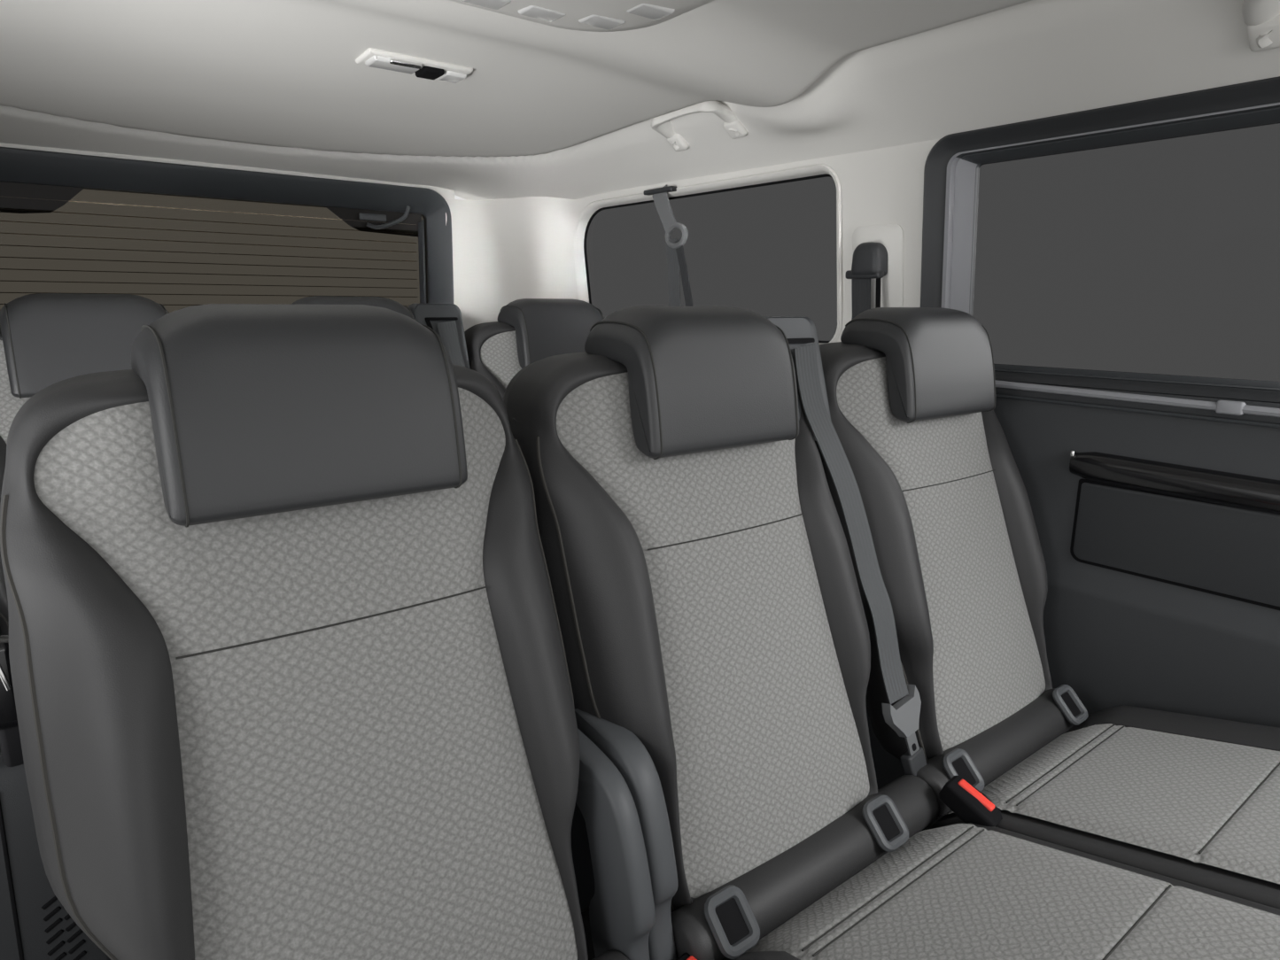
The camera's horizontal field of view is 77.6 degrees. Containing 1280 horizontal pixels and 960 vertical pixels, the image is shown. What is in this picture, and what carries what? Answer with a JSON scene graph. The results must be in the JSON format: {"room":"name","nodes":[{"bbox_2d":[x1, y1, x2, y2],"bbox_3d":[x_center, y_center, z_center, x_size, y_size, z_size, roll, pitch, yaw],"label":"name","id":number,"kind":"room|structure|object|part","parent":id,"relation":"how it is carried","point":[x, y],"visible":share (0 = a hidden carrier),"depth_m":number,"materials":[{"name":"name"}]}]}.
{"room":"vehicle interior","nodes":[
{"label":"vehicle interior","id":0,"kind":"room"},
{"bbox_2d":[0,142,454,636],"bbox_3d":[-1.159,-0.138,2.324,1.400,1.560,0.048,-9,16,-37],"label":"wall","id":1,"kind":"structure","parent":0,"point":[446,193],"depth_m":2.16,"materials":[{"name":"white plastic"}]},
{"bbox_2d":[0,147,454,312],"bbox_3d":[-1.176,-0.544,2.260,1.370,0.634,0.105,-9,16,-37],"label":"window","id":2,"kind":"structure","parent":1,"relation":"in","point":[175,236],"depth_m":2.22,"materials":[{"name":"black glass"}]},
{"bbox_2d":[581,908,595,959],"bbox_3d":[-0.103,0.941,1.167,1.980,0.040,3.560,-9,16,-37],"label":"floor","id":3,"kind":"structure","parent":0,"point":[585,914],"depth_m":1.49,"materials":[{"name":"black"}]},
{"bbox_2d":[0,752,111,959],"bbox_3d":[-0.702,0.630,0.797,0.330,0.710,0.042,-9,16,-37],"label":"trim","id":4,"kind":"structure","parent":3,"relation":"on","point":[34,925],"depth_m":0.79,"materials":[{"name":"grey plastic"}]},
{"bbox_2d":[0,635,23,767],"bbox_3d":[-0.615,0.219,0.759,0.070,0.140,0.031,-9,16,-37],"label":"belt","id":5,"kind":"object","parent":4,"relation":"attached to","point":[10,738],"visible":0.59,"depth_m":0.76,"materials":[{"name":"black"}]},
{"bbox_2d":[0,293,169,752],"bbox_3d":[-0.794,0.276,1.296,0.489,1.134,0.936,-9,16,-37],"label":"seat","id":6,"kind":"object","parent":3,"relation":"on","point":[46,339],"visible":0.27,"depth_m":1.37,"materials":[{"name":"fabric"}]},
{"bbox_3d":[-0.974,0.044,1.483,0.489,0.650,0.347,-9,16,-37],"label":"backrest","id":7,"kind":"part","parent":6,"relation":"part of","materials":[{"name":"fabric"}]},
{"bbox_3d":[-0.940,0.044,1.437,0.419,0.592,0.222,-9,16,-37],"label":"backrest panel","id":8,"kind":"part","parent":6,"relation":"part of","materials":[{"name":"fabric"}]},
{"bbox_2d":[0,303,655,959],"bbox_3d":[-0.107,0.452,0.585,0.489,1.134,0.936,-9,16,-37],"label":"seat","id":9,"kind":"object","parent":3,"relation":"on","point":[290,679],"visible":1,"depth_m":0.68,"materials":[{"name":"fabric"}]},
{"bbox_2d":[290,295,595,912],"bbox_3d":[-0.410,0.214,1.589,0.516,1.134,0.936,-9,16,-37],"label":"seat","id":10,"kind":"object","parent":3,"relation":"on","point":[428,314],"visible":0.04,"depth_m":1.68,"materials":[{"name":"fabric"}]},
{"bbox_2d":[436,320,465,367],"bbox_3d":[-0.386,-0.115,1.867,0.193,0.505,0.051,11,16,39],"label":"belt","id":11,"kind":"object","parent":10,"relation":"attached to","point":[447,331],"visible":0.19,"depth_m":1.88,"materials":[{"name":"grey fabric"}]},
{"bbox_2d":[464,298,604,399],"bbox_3d":[-0.018,0.150,1.887,0.500,1.134,0.941,-9,16,-37],"label":"seat","id":12,"kind":"object","parent":3,"relation":"on","point":[526,331],"visible":0.2,"depth_m":1.95,"materials":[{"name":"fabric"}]},
{"bbox_3d":[-0.195,-0.082,2.077,0.489,0.650,0.347,-9,16,-37],"label":"backrest","id":13,"kind":"part","parent":12,"relation":"part of","materials":[{"name":"fabric"}]},
{"bbox_3d":[-0.160,-0.082,2.031,0.419,0.592,0.222,-9,16,-37],"label":"backrest panel","id":14,"kind":"part","parent":12,"relation":"part of","materials":[{"name":"fabric"}]},
{"bbox_2d":[503,306,1279,959],"bbox_3d":[0.287,0.389,0.885,0.516,1.134,0.936,-9,16,-37],"label":"seat","id":15,"kind":"object","parent":3,"relation":"on","point":[714,627],"visible":0.96,"depth_m":0.94,"materials":[{"name":"fabric"}]},
{"bbox_2d":[676,953,697,959],"bbox_3d":[0.066,0.532,0.831,0.078,0.041,0.040,12,17,42],"label":"seat belt buckle","id":16,"kind":"object","parent":15,"relation":"attached to","point":[686,956],"visible":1,"depth_m":0.85,"materials":[{"name":"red plastic"}]},
{"bbox_3d":[0.096,0.158,1.064,0.489,0.650,0.347,-9,16,-37],"label":"backrest","id":17,"kind":"part","parent":15,"relation":"part of","materials":[{"name":"fabric"}]},
{"bbox_3d":[0.131,0.159,1.018,0.419,0.592,0.222,-9,16,-37],"label":"backrest panel","id":18,"kind":"part","parent":15,"relation":"part of","materials":[{"name":"fabric"}]},
{"bbox_2d":[793,343,926,776],"bbox_3d":[0.328,0.124,1.166,0.075,0.631,0.229,-12,17,-43],"label":"belt","id":19,"kind":"object","parent":15,"relation":"attached to","point":[903,717],"visible":0.91,"depth_m":1.16,"materials":[{"name":"woven fabric webbing"},{"name":"plastic"},{"name":"metal"}]},
{"bbox_3d":[0.396,0.385,1.159,0.027,0.045,0.016,-9,16,-37],"label":"blade","id":20,"kind":"part","parent":19,"relation":"part of","materials":[{"name":"silver metal"}]},
{"bbox_2d":[938,775,1002,826],"bbox_3d":[0.449,0.441,1.081,0.042,0.054,0.080,-9,16,-37],"label":"seat belt buckle","id":21,"kind":"object","parent":15,"relation":"attached to","point":[965,801],"visible":0.95,"depth_m":1.07,"materials":[{"name":"black plastic"}]},
{"bbox_3d":[0.421,0.485,0.779,0.357,0.162,0.555,-9,16,-37],"label":"cushion panel","id":22,"kind":"part","parent":15,"relation":"part of","materials":[{"name":"fabric"}]},
{"bbox_2d":[923,822,1279,915],"bbox_3d":[0.397,0.556,0.773,0.484,0.275,0.570,-9,16,-37],"label":"cushion","id":23,"kind":"object","parent":15,"relation":"on","point":[970,869],"depth_m":0.89,"materials":[{"name":"fabric"}]},
{"bbox_2d":[814,307,1279,909],"bbox_3d":[0.672,0.327,1.178,0.500,1.134,0.941,-9,16,-37],"label":"seat","id":24,"kind":"object","parent":3,"relation":"on","point":[1195,800],"visible":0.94,"depth_m":1.23,"materials":[{"name":"fabric"}]},
{"bbox_3d":[0.495,0.094,1.368,0.489,0.650,0.347,-9,16,-37],"label":"backrest","id":25,"kind":"part","parent":24,"relation":"part of","materials":[{"name":"fabric"}]},
{"bbox_3d":[0.530,0.094,1.323,0.419,0.592,0.222,-9,16,-37],"label":"backrest panel","id":26,"kind":"part","parent":24,"relation":"part of","materials":[{"name":"fabric"}]},
{"bbox_2d":[929,807,1279,909],"bbox_3d":[0.755,0.498,1.046,0.422,0.275,0.570,-9,16,-37],"label":"cushion","id":27,"kind":"object","parent":24,"relation":"on","point":[1231,851],"depth_m":0.95,"materials":[{"name":"fabric"}]},
{"bbox_3d":[0.754,0.432,1.033,0.366,0.162,0.555,-9,16,-37],"label":"cushion panel","id":28,"kind":"part","parent":24,"relation":"part of","materials":[{"name":"fabric"}]},
{"bbox_2d":[0,0,1279,200],"bbox_3d":[-0.110,-0.585,0.853,1.890,0.165,3.450,-9,16,-37],"label":"ceiling","id":29,"kind":"structure","parent":0,"point":[542,110],"depth_m":1.45,"materials":[{"name":"white fabric"}]},
{"bbox_2d":[355,48,473,83],"bbox_3d":[-0.422,-0.775,1.496,0.201,0.022,0.088,-9,16,-37],"label":"recessed light","id":30,"kind":"object","parent":29,"relation":"in","point":[424,68],"visible":1,"depth_m":1.47,"materials":[{"name":"white plastic"}]},
{"bbox_2d":[415,65,444,79],"bbox_3d":[-0.399,-0.774,1.511,0.041,0.014,0.053,-9,16,-37],"label":"rocker switch","id":31,"kind":"object","parent":30,"relation":"attached to","point":[425,72],"depth_m":1.50,"materials":[{"name":"black plastic"}]},
{"bbox_2d":[448,0,714,31],"bbox_3d":[-0.070,-0.573,0.803,0.522,0.067,0.536,-9,16,-37],"label":"console","id":32,"kind":"object","parent":29,"relation":"attached to","point":[579,15],"visible":1,"depth_m":0.98,"materials":[{"name":"white plastic"}]},
{"bbox_2d":[461,0,511,9],"bbox_3d":[-0.184,-0.578,0.951,0.054,0.012,0.040,-9,16,-37],"label":"reading lamp","id":33,"kind":"object","parent":32,"relation":"attached to","point":[495,4],"depth_m":0.96,"materials":[{"name":"white plastic"}]},
{"bbox_2d":[517,5,566,22],"bbox_3d":[-0.122,-0.586,0.992,0.054,0.012,0.040,-9,16,-37],"label":"reading lamp","id":34,"kind":"object","parent":32,"relation":"attached to","point":[546,13],"depth_m":0.99,"materials":[{"name":"white plastic"}]},
{"bbox_2d":[577,14,625,30],"bbox_3d":[-0.049,-0.592,1.020,0.054,0.012,0.040,-9,16,-37],"label":"reading lamp","id":35,"kind":"object","parent":32,"relation":"attached to","point":[597,21],"depth_m":1.02,"materials":[{"name":"white plastic"}]},
{"bbox_2d":[626,3,674,20],"bbox_3d":[0.012,-0.584,0.983,0.054,0.012,0.040,-9,16,-37],"label":"reading lamp","id":36,"kind":"object","parent":32,"relation":"attached to","point":[645,11],"depth_m":0.98,"materials":[{"name":"white plastic"}]},
{"bbox_2d":[651,100,747,151],"bbox_3d":[0.126,-0.817,1.818,0.117,0.085,0.245,-9,16,-37],"label":"handle","id":37,"kind":"object","parent":29,"relation":"attached to","point":[662,124],"visible":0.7,"depth_m":1.76,"materials":[{"name":"white plastic"}]},
{"bbox_2d":[1241,0,1279,52],"bbox_3d":[0.892,-0.587,0.919,0.117,0.085,0.330,-9,16,-37],"label":"handle","id":38,"kind":"object","parent":29,"relation":"attached to","point":[1261,18],"visible":1,"depth_m":1.04,"materials":[{"name":"white plastic"}]},
{"bbox_2d":[445,138,941,342],"bbox_3d":[0.614,0.074,1.589,0.266,1.480,3.462,-11,17,-41],"label":"wall","id":39,"kind":"structure","parent":0,"point":[505,251],"depth_m":2.48,"materials":[{"name":"white plastic"}]},
{"bbox_2d":[643,185,693,306],"bbox_3d":[0.104,-0.472,2.125,0.032,0.613,0.279,-9,16,-37],"label":"belt","id":40,"kind":"object","parent":39,"relation":"hanging from","point":[676,259],"visible":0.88,"depth_m":2.12,"materials":[{"name":"grey fabric"}]},
{"bbox_2d":[573,163,841,344],"bbox_3d":[0.129,-0.571,2.135,0.073,0.404,1.021,-10,16,-38],"label":"window","id":41,"kind":"structure","parent":39,"relation":"in","point":[769,244],"depth_m":2.01,"materials":[{"name":"grey glass"}]},
{"bbox_2d":[845,224,904,320],"bbox_3d":[0.488,-0.253,1.712,0.054,0.566,0.124,-9,16,-37],"label":"belt","id":42,"kind":"object","parent":39,"relation":"attached to","point":[876,274],"visible":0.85,"depth_m":1.66,"materials":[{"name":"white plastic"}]},
{"bbox_2d":[865,380,1279,830],"bbox_3d":[0.921,0.373,1.286,0.043,1.010,1.560,-9,16,-37],"label":"door","id":43,"kind":"structure","parent":39,"relation":"in","point":[1157,515],"depth_m":1.32,"materials":[{"name":"grey plastic"}]},
{"bbox_3d":[0.976,-0.068,1.121,0.008,0.025,1.350,-9,16,-37],"label":"window rail","id":44,"kind":"part","parent":43,"relation":"part of","materials":[{"name":"grey plastic"}]},
{"bbox_3d":[0.971,-0.088,1.113,0.014,0.035,1.350,-9,16,-37],"label":"window rail","id":45,"kind":"part","parent":43,"relation":"part of","materials":[{"name":"grey plastic"}]},
{"bbox_3d":[1.065,0.152,1.049,0.004,0.138,0.942,-9,16,-37],"label":"pocket panel","id":46,"kind":"part","parent":43,"relation":"part of","materials":[{"name":"grey plastic"}]},
{"bbox_2d":[920,76,1279,403],"bbox_3d":[1.004,-0.320,1.073,0.098,0.456,1.380,-9,16,-37],"label":"window","id":47,"kind":"structure","parent":39,"relation":"in","point":[1134,246],"depth_m":1.34,"materials":[{"name":"grey glass"}]},
{"bbox_3d":[1.035,-0.311,1.080,0.040,0.404,1.278,-9,16,-37],"label":"glass pane","id":48,"kind":"part","parent":47,"relation":"part of","materials":[{"name":"grey glass"}]}
]}

